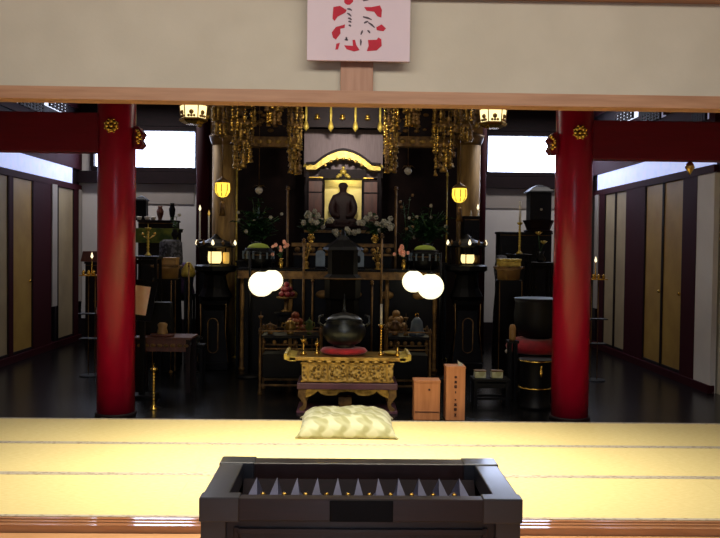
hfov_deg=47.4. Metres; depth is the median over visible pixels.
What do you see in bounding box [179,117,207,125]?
base
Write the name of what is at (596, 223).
trim
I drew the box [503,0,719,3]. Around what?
trim
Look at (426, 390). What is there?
wooden box
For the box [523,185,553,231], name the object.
pagoda
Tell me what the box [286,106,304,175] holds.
hanging ornament
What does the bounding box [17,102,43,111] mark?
window
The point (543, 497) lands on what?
mat
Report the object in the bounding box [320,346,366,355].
cushion
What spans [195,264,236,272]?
tray
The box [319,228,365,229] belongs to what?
dais
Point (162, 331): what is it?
block
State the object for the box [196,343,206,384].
table
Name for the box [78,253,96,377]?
candle stand
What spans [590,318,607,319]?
shelf
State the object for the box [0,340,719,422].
floor
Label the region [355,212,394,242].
flowers
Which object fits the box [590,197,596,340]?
trim
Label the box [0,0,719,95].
wall
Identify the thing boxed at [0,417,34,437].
mat
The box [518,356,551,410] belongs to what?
barrel
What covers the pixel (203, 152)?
pillar
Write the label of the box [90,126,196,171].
window
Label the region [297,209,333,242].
flowers
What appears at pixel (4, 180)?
door
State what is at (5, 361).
trim
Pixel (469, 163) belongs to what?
pillar
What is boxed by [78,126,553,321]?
wall
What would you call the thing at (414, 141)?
beam
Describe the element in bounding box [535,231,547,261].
flower
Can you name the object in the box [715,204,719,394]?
wall
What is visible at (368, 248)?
platform
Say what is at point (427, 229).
arrangement
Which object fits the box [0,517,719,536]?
trim
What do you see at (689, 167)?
pendant
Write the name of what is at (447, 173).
pole
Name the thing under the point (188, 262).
pole
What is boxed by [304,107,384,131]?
valance
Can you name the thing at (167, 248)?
stand
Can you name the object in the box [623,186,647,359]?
trim
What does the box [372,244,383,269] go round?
ornament
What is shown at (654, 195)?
door
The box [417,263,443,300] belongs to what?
lantern
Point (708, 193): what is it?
wall panel
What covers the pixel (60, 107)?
window
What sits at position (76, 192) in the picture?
trim
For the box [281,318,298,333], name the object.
urn
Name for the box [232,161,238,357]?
pole
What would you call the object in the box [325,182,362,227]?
seated statue
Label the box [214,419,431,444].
mat
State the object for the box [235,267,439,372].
altar
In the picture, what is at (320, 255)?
tablet
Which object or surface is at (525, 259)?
plant stand
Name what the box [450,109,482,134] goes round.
cluster
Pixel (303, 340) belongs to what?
candlestick
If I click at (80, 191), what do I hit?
trim
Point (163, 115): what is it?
trim
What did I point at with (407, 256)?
vase
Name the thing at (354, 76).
trim
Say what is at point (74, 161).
trim
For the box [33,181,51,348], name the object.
trim
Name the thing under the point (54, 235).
trim
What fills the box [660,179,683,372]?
door
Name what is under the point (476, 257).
lamp
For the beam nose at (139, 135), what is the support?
attached to the pillar at (116, 154)
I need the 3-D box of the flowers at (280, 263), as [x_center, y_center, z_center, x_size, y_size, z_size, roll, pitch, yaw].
[-1.015,-0.189,10.446,0.237,0.368,0.110,1,2,-1]
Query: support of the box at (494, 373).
on the table at (488, 382)
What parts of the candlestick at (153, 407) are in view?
stem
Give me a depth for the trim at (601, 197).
13.09 m
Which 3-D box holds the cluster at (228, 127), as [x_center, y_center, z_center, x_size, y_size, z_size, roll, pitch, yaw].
[-1.924,-2.446,11.655,0.852,1.058,0.852,1,2,-1]
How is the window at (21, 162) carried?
in the wall at (46, 108)
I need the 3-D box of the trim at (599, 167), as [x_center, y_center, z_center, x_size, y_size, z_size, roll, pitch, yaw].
[3.922,-1.730,11.430,0.060,0.500,4.700,1,2,-1]
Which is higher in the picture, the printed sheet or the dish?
the printed sheet
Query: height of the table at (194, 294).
0.870 m
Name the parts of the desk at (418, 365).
leg, leg, gilded rail, gilded rail, gilded rail, gilded rail, gilded rail, leg, leg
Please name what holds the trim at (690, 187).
attached to the wall at (608, 115)
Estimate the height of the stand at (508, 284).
1.364 m
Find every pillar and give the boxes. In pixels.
[95,103,136,417]
[195,119,210,342]
[209,134,238,356]
[455,134,483,278]
[478,127,486,353]
[549,110,593,421]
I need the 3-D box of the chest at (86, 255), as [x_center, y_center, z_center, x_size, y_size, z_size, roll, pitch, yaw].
[-4.079,-0.192,12.498,0.298,0.160,0.199,1,2,-1]
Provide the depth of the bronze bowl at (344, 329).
7.89 m
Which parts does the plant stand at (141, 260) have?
leg, leg, rail, leg, leg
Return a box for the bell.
[409,313,424,335]
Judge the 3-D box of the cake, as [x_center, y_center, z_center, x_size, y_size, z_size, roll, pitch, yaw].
[0.420,0.520,9.527,0.093,0.086,0.091,1,2,-1]
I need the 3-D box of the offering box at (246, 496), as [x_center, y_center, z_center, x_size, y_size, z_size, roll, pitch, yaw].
[-0.003,1.188,3.547,1.275,0.615,0.642,1,2,-1]
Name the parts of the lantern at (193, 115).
lit panel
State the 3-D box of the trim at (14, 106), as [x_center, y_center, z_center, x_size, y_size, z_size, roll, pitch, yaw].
[-4.587,-2.583,11.254,0.040,0.950,4.700,1,2,-1]
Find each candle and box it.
[198,206,200,239]
[207,211,209,239]
[380,304,382,324]
[519,201,521,221]
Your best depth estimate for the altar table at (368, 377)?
7.83 m
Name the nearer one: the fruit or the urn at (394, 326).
the urn at (394, 326)
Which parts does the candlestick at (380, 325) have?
stem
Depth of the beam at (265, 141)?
11.76 m
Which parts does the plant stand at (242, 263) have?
leg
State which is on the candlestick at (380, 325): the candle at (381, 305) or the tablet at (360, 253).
the candle at (381, 305)
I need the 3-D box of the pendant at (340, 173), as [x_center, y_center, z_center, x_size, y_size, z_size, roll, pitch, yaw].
[-0.249,-1.440,12.223,0.220,0.178,0.048,1,2,-1]
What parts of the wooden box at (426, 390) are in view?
lid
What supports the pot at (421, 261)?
on the altar
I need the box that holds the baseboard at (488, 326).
[78,318,492,342]
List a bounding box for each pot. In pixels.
[242,243,274,267]
[409,245,439,269]
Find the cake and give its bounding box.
[392,310,399,316]
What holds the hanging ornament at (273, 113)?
hanging from the ceiling
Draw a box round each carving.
[238,106,302,136]
[387,108,455,136]
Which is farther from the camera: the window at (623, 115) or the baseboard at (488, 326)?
the baseboard at (488, 326)
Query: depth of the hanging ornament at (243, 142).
10.77 m
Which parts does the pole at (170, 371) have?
rod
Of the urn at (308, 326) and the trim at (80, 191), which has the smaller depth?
the urn at (308, 326)
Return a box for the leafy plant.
[170,213,180,239]
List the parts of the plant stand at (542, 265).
leg, rail, leg, leg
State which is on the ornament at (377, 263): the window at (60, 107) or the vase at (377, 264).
the vase at (377, 264)
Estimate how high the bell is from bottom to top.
0.243 m
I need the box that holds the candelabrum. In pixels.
[142,227,155,255]
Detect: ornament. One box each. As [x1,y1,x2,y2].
[210,105,228,137]
[230,106,256,170]
[253,106,265,193]
[264,106,283,126]
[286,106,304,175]
[302,243,311,268]
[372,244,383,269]
[382,108,399,173]
[402,108,421,127]
[403,127,412,174]
[431,109,456,175]
[457,109,475,142]
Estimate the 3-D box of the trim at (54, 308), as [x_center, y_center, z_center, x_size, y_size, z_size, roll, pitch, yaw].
[-4.680,-0.042,12.535,0.060,2.480,0.088,1,2,-1]
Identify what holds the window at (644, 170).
in the wall at (608, 115)
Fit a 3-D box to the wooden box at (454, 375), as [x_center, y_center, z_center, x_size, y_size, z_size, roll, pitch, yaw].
[0.881,1.146,7.661,0.185,0.499,0.180,1,2,-1]
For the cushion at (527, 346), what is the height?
0.160 m
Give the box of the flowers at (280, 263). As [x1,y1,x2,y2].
[271,240,288,268]
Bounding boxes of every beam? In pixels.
[0,111,97,153]
[245,136,296,147]
[387,136,456,148]
[592,120,719,162]
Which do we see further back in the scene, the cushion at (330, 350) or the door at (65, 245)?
the door at (65, 245)
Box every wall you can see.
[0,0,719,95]
[0,105,78,184]
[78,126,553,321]
[593,111,719,190]
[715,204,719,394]
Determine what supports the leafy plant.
on the stand at (167, 248)
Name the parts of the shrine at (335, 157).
shrine post, door, door moulding, shadow panel, panel, door, door moulding, shrine post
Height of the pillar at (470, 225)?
2.025 m
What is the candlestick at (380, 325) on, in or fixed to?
on the altar table at (368, 377)
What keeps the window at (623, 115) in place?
in the wall at (608, 115)
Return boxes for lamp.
[208,251,221,264]
[223,252,228,264]
[461,254,473,264]
[473,255,479,264]
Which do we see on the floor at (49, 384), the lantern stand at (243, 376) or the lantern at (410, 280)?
the lantern stand at (243, 376)
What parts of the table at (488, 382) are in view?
leg, leg, rail, rail, rail, leg, leg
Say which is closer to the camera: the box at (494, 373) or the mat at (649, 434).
the mat at (649, 434)
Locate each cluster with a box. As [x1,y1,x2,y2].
[197,105,244,134]
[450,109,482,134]
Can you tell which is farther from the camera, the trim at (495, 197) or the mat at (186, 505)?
the trim at (495, 197)
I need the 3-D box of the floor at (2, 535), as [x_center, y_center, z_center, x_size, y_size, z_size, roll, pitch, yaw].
[-0.008,1.657,-0.596,12.400,0.100,10.260,1,2,-1]
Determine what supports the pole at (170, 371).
on the floor at (49, 384)
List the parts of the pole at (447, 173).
rod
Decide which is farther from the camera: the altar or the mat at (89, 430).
the altar
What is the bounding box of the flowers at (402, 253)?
[393,244,408,269]
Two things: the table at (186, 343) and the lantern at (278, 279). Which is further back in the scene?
the lantern at (278, 279)
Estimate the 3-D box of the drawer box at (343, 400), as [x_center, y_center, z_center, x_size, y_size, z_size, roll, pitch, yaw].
[-0.148,1.298,8.067,0.130,0.100,0.100,1,2,-1]
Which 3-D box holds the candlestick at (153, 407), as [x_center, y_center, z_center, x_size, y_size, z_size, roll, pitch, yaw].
[-1.966,1.130,7.899,0.143,0.450,0.163,1,2,-1]
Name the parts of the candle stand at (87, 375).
rod, rod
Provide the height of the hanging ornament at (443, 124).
1.738 m
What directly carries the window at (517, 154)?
in the wall at (496, 219)
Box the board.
[307,0,410,62]
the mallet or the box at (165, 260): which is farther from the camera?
the box at (165, 260)
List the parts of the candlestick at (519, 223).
stem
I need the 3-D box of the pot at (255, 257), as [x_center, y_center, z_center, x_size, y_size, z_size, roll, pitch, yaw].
[-1.313,-0.175,10.597,0.416,0.325,0.412,1,2,-1]
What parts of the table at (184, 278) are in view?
leg, leg, leg, leg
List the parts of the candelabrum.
stem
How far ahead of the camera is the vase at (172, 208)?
12.70 m
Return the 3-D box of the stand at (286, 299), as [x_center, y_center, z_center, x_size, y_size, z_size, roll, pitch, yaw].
[-0.897,0.431,10.001,0.250,0.180,0.250,1,2,-1]
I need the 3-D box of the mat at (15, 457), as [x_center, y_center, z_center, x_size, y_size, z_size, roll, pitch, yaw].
[-1.990,1.391,5.961,1.709,0.052,0.859,1,2,-1]
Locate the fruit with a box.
[291,312,298,318]
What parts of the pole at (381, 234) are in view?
rod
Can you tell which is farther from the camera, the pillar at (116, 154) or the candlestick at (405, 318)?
the candlestick at (405, 318)
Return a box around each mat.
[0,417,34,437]
[0,418,229,442]
[0,442,213,473]
[0,473,192,516]
[165,474,213,517]
[194,443,437,473]
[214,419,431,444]
[422,421,647,446]
[432,445,693,476]
[505,476,719,520]
[612,422,719,446]
[650,447,719,477]
[695,477,719,493]
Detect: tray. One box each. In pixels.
[150,333,174,336]
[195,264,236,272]
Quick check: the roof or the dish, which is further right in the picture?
the dish
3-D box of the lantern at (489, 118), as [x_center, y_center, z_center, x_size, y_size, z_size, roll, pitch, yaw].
[1.657,-2.348,10.172,0.417,1.207,0.361,1,2,-1]
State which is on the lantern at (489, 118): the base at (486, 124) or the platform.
the base at (486, 124)
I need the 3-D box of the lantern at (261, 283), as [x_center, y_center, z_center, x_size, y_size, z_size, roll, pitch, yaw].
[-1.163,0.084,9.687,0.310,0.513,0.310,1,2,-1]
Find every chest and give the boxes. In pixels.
[81,251,96,261]
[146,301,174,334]
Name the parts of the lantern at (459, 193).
lamp shade, chain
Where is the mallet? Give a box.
[509,324,515,339]
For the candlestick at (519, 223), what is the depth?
10.91 m
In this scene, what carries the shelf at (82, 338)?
attached to the candle stand at (87, 375)
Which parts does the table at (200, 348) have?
leg, leg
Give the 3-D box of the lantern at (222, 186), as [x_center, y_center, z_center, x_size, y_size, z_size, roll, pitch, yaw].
[-1.809,-1.856,10.823,0.212,2.310,0.212,1,2,20]
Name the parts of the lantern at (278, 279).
paper globe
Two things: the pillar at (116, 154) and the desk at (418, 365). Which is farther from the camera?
the desk at (418, 365)
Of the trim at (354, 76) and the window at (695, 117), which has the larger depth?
the window at (695, 117)
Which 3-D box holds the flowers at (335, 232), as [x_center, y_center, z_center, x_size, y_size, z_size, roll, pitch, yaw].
[-0.195,-0.482,11.540,0.426,0.235,0.211,1,2,-1]
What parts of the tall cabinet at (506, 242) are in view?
door, door, door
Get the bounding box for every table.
[135,334,197,392]
[136,228,183,359]
[137,220,180,277]
[181,293,195,333]
[183,277,193,363]
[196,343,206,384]
[274,311,297,350]
[280,349,309,387]
[284,347,410,413]
[470,375,510,405]
[506,339,518,399]
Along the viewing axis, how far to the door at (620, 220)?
12.25 m
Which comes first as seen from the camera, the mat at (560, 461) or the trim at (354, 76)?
the trim at (354, 76)
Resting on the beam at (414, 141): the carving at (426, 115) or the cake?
the carving at (426, 115)
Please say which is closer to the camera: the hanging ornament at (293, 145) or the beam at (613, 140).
the beam at (613, 140)
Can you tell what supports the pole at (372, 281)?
on the floor at (49, 384)
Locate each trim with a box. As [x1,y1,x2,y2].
[0,85,719,112]
[0,102,80,111]
[0,107,81,169]
[0,167,81,367]
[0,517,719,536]
[8,176,12,356]
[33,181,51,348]
[51,184,57,306]
[51,306,56,341]
[72,189,78,335]
[77,103,555,188]
[78,190,82,300]
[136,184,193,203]
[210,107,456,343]
[340,61,372,90]
[486,188,554,208]
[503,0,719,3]
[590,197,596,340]
[591,164,719,393]
[593,112,719,176]
[593,195,598,308]
[594,111,671,120]
[596,194,605,341]
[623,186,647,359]
[679,176,697,378]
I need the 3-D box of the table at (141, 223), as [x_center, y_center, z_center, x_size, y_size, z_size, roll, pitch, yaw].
[-3.124,0.229,12.721,0.593,1.965,0.371,1,2,-1]
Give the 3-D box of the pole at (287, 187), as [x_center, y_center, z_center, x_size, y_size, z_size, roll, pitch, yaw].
[-1.037,0.042,11.689,0.128,2.445,0.128,1,2,-1]
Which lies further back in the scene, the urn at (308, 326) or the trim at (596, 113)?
the trim at (596, 113)
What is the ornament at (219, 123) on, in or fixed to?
hanging from the ceiling
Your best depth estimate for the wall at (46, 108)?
13.31 m
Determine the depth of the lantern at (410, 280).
9.97 m
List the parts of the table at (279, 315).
leg, rail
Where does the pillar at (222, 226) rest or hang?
on the floor at (49, 384)
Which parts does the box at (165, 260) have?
lid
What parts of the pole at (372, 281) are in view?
rod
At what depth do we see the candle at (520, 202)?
10.91 m
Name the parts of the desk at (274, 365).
leg, leg, gilded rail, gilded rail, gilded rail, gilded rail, gilded rail, gilded rail, leg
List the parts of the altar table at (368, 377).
leg, frieze frame, frieze frame, frame, frieze frame, frieze frame, frieze frame, frieze frame, frieze frame, leg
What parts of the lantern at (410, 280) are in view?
paper globe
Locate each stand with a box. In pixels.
[135,256,162,377]
[151,265,182,371]
[159,240,182,362]
[235,260,275,362]
[236,251,271,378]
[276,296,296,311]
[389,330,404,348]
[408,262,447,364]
[414,252,443,380]
[491,255,506,363]
[493,266,523,374]
[506,254,532,296]
[517,354,551,379]
[527,262,552,296]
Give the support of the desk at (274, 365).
on the floor at (49, 384)
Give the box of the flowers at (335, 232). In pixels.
[331,226,360,236]
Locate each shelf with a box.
[78,313,96,314]
[78,337,96,339]
[297,375,397,389]
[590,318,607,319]
[590,342,607,344]
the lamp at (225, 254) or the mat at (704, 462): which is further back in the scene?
the lamp at (225, 254)
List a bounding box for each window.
[0,153,71,182]
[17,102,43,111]
[44,103,67,111]
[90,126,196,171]
[486,131,554,176]
[597,162,716,189]
[615,111,637,120]
[641,112,665,120]
[691,113,708,121]
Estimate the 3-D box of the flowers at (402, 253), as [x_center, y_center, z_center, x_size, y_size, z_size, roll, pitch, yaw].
[0.522,-0.152,10.469,0.216,0.330,0.114,1,2,-1]
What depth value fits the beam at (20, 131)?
7.48 m
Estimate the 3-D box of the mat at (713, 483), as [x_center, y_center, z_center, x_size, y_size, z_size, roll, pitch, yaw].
[3.154,1.473,5.183,1.709,0.052,0.882,1,2,-1]
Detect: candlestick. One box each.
[147,367,162,410]
[300,335,306,354]
[314,343,318,353]
[378,304,383,355]
[403,317,407,335]
[516,201,522,253]
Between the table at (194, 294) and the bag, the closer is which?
the bag
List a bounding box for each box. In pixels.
[157,257,179,264]
[199,456,522,537]
[338,395,351,406]
[412,377,440,419]
[443,364,465,419]
[473,369,486,377]
[490,369,502,377]
[496,259,520,266]
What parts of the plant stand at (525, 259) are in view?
rail, leg, leg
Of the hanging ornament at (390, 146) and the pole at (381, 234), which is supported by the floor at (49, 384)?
the pole at (381, 234)
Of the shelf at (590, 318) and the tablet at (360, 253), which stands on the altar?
the tablet at (360, 253)
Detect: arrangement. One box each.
[230,197,282,243]
[408,204,454,245]
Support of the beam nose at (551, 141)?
attached to the pillar at (573, 160)
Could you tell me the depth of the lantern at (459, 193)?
10.86 m
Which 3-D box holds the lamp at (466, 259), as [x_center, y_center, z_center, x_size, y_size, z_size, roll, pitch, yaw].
[1.383,-0.127,10.547,0.176,0.142,0.176,1,2,-1]
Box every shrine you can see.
[136,196,149,219]
[300,129,384,243]
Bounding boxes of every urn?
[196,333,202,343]
[263,322,276,333]
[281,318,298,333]
[303,317,314,333]
[386,319,402,334]
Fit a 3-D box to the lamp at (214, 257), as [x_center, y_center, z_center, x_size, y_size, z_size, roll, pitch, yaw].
[-1.857,-0.145,10.488,0.176,0.180,0.176,1,2,-1]
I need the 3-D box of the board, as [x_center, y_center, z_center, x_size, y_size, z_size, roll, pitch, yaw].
[-0.005,-1.457,4.441,0.558,0.660,0.022,1,2,-1]
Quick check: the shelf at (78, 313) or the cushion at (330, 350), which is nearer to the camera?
the cushion at (330, 350)
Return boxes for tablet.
[314,250,325,268]
[358,251,364,269]
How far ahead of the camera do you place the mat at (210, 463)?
6.19 m
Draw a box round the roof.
[304,129,382,177]
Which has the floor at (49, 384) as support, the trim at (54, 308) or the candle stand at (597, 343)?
the candle stand at (597, 343)
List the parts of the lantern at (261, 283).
paper globe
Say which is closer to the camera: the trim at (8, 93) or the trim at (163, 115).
the trim at (8, 93)
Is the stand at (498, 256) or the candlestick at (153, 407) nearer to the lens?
the candlestick at (153, 407)
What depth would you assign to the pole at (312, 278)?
9.70 m
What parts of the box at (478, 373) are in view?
lid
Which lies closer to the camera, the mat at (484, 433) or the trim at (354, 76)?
the trim at (354, 76)
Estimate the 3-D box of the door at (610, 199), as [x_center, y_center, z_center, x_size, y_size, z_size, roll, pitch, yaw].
[3.882,0.016,12.723,0.048,2.360,0.493,1,2,-1]
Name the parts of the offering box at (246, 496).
leg, rail, moulding, rail, rail, panel, moulding, iron plate, leg, moulding, rail, leg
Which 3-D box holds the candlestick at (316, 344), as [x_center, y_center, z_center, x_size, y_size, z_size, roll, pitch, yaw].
[-0.420,0.752,8.017,0.051,0.160,0.049,1,2,-1]
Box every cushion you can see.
[295,405,398,439]
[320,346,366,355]
[506,336,551,354]
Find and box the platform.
[292,242,393,271]
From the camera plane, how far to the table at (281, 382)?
9.22 m
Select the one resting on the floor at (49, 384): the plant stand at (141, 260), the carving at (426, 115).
the plant stand at (141, 260)
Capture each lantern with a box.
[179,105,207,125]
[214,105,230,215]
[248,254,274,297]
[266,252,282,291]
[402,258,422,293]
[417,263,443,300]
[446,234,486,372]
[451,109,467,220]
[479,109,506,128]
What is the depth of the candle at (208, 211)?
11.10 m
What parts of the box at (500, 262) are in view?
lid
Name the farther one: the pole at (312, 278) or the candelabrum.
the candelabrum
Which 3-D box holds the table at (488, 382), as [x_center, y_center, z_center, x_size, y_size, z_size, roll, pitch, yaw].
[1.330,1.246,8.412,0.380,0.269,0.240,1,2,-1]
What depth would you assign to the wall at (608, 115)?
13.04 m
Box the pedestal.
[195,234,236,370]
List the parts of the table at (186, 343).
leg, leg, leg, leg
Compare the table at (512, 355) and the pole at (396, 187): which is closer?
the table at (512, 355)
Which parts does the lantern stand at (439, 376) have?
arm, post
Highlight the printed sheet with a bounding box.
[135,285,150,315]
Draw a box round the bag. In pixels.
[181,262,195,276]
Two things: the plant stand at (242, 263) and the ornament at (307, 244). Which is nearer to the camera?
the ornament at (307, 244)
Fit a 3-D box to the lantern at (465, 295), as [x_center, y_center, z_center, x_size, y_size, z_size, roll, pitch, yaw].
[1.375,0.434,10.642,0.535,1.775,0.535,1,2,19]
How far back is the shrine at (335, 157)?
12.49 m
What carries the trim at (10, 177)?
attached to the wall at (46, 108)
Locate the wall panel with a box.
[693,172,719,393]
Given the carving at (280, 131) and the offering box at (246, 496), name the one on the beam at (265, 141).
the carving at (280, 131)
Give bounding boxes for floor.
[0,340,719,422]
[0,533,719,537]
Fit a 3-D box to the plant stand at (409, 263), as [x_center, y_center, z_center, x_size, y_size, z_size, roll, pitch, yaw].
[0.932,0.601,11.389,0.500,1.390,0.500,1,2,-1]
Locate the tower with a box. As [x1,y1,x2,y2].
[320,229,364,346]
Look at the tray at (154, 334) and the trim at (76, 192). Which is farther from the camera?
the trim at (76, 192)
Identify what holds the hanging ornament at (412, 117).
hanging from the ceiling
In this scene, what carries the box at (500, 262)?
on the stand at (508, 284)
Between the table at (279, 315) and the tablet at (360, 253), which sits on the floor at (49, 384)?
the table at (279, 315)
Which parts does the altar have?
turned post, turned post, turned post, turned post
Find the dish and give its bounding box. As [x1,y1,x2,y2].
[383,351,400,354]
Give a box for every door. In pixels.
[0,175,8,358]
[13,177,32,354]
[57,187,73,339]
[602,193,615,347]
[613,191,625,351]
[642,183,663,365]
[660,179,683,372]
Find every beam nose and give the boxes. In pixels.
[133,126,146,149]
[545,132,557,155]
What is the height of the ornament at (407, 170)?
1.682 m
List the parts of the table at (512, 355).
leg, leg, leg, leg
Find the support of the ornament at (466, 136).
hanging from the ceiling
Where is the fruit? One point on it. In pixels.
(294, 314)
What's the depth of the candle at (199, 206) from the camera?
11.09 m
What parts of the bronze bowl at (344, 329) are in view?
handle, lid, handle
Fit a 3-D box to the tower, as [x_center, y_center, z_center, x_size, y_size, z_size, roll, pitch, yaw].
[-0.212,0.421,9.863,0.506,1.804,0.506,0,2,-24]
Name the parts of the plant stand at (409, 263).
leg, leg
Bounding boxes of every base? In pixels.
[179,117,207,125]
[479,121,506,128]
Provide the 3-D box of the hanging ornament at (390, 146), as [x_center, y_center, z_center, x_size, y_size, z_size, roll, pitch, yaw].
[0.428,-2.149,11.157,0.251,1.688,0.250,1,2,-1]
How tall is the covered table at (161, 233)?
1.814 m
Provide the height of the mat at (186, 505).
0.052 m
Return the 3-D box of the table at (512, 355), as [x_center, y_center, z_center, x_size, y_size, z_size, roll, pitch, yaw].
[1.605,1.064,8.662,0.120,0.627,0.120,1,2,-1]
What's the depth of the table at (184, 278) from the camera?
10.94 m
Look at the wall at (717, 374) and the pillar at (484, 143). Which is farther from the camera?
the pillar at (484, 143)
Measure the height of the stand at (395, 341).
0.240 m
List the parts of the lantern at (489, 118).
lit panel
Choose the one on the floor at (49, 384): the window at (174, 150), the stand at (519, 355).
the stand at (519, 355)
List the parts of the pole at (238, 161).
rod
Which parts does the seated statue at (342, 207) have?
seat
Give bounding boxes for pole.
[169,280,172,372]
[188,262,189,333]
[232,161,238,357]
[286,186,289,266]
[302,238,305,347]
[311,277,313,350]
[370,280,373,351]
[380,233,383,303]
[394,186,397,268]
[442,172,448,359]
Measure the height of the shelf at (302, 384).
0.057 m
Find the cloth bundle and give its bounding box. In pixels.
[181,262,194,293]
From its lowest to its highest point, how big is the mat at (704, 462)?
0.052 m
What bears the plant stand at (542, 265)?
on the floor at (49, 384)
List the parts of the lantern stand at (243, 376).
post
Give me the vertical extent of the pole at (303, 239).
1.687 m
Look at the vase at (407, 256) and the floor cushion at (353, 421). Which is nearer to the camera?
the floor cushion at (353, 421)
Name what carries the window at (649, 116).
in the wall at (608, 115)
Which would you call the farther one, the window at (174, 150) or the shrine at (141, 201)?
the window at (174, 150)
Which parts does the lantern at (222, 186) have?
lamp shade, chain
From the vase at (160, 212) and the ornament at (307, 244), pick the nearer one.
the ornament at (307, 244)
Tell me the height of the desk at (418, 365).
0.721 m
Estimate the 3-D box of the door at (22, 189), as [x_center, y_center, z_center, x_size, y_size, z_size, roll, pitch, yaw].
[-4.621,-0.046,11.214,0.064,2.360,0.697,1,2,-1]
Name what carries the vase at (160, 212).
on the table at (141, 223)
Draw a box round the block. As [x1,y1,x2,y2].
[150,322,174,336]
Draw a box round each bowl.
[318,294,370,347]
[514,296,552,338]
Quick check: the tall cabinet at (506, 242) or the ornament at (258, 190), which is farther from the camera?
the tall cabinet at (506, 242)
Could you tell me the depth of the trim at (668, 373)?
10.61 m
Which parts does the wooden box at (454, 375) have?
lid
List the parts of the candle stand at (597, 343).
rod, rod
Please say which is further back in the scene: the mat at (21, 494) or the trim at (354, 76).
the mat at (21, 494)
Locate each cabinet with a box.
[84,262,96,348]
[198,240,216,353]
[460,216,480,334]
[495,232,552,296]
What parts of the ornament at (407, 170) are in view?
globe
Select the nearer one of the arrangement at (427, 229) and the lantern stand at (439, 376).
the lantern stand at (439, 376)
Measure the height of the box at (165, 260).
0.096 m
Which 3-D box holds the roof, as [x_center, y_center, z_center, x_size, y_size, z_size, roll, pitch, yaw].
[-0.251,-1.763,12.514,1.200,0.730,0.030,1,2,-1]
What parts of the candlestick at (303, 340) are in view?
stem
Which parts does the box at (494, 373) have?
lid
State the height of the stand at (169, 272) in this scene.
1.333 m
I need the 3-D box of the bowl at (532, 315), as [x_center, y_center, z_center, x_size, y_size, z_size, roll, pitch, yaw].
[1.984,0.547,9.155,0.536,0.450,0.536,1,2,-1]
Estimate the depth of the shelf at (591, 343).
9.93 m
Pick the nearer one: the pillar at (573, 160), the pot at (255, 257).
the pillar at (573, 160)
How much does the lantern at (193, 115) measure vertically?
1.213 m
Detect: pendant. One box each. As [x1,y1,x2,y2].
[336,166,350,177]
[685,161,694,174]
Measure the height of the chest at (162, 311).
0.360 m
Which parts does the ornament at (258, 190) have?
globe, cord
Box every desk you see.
[257,324,322,394]
[384,325,431,386]
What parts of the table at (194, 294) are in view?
leg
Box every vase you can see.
[157,206,163,219]
[169,203,174,219]
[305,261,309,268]
[374,262,380,269]
[401,251,409,268]
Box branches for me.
[399,194,415,268]
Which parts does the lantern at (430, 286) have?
paper globe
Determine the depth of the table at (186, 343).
8.81 m
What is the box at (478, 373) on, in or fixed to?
on the table at (488, 382)

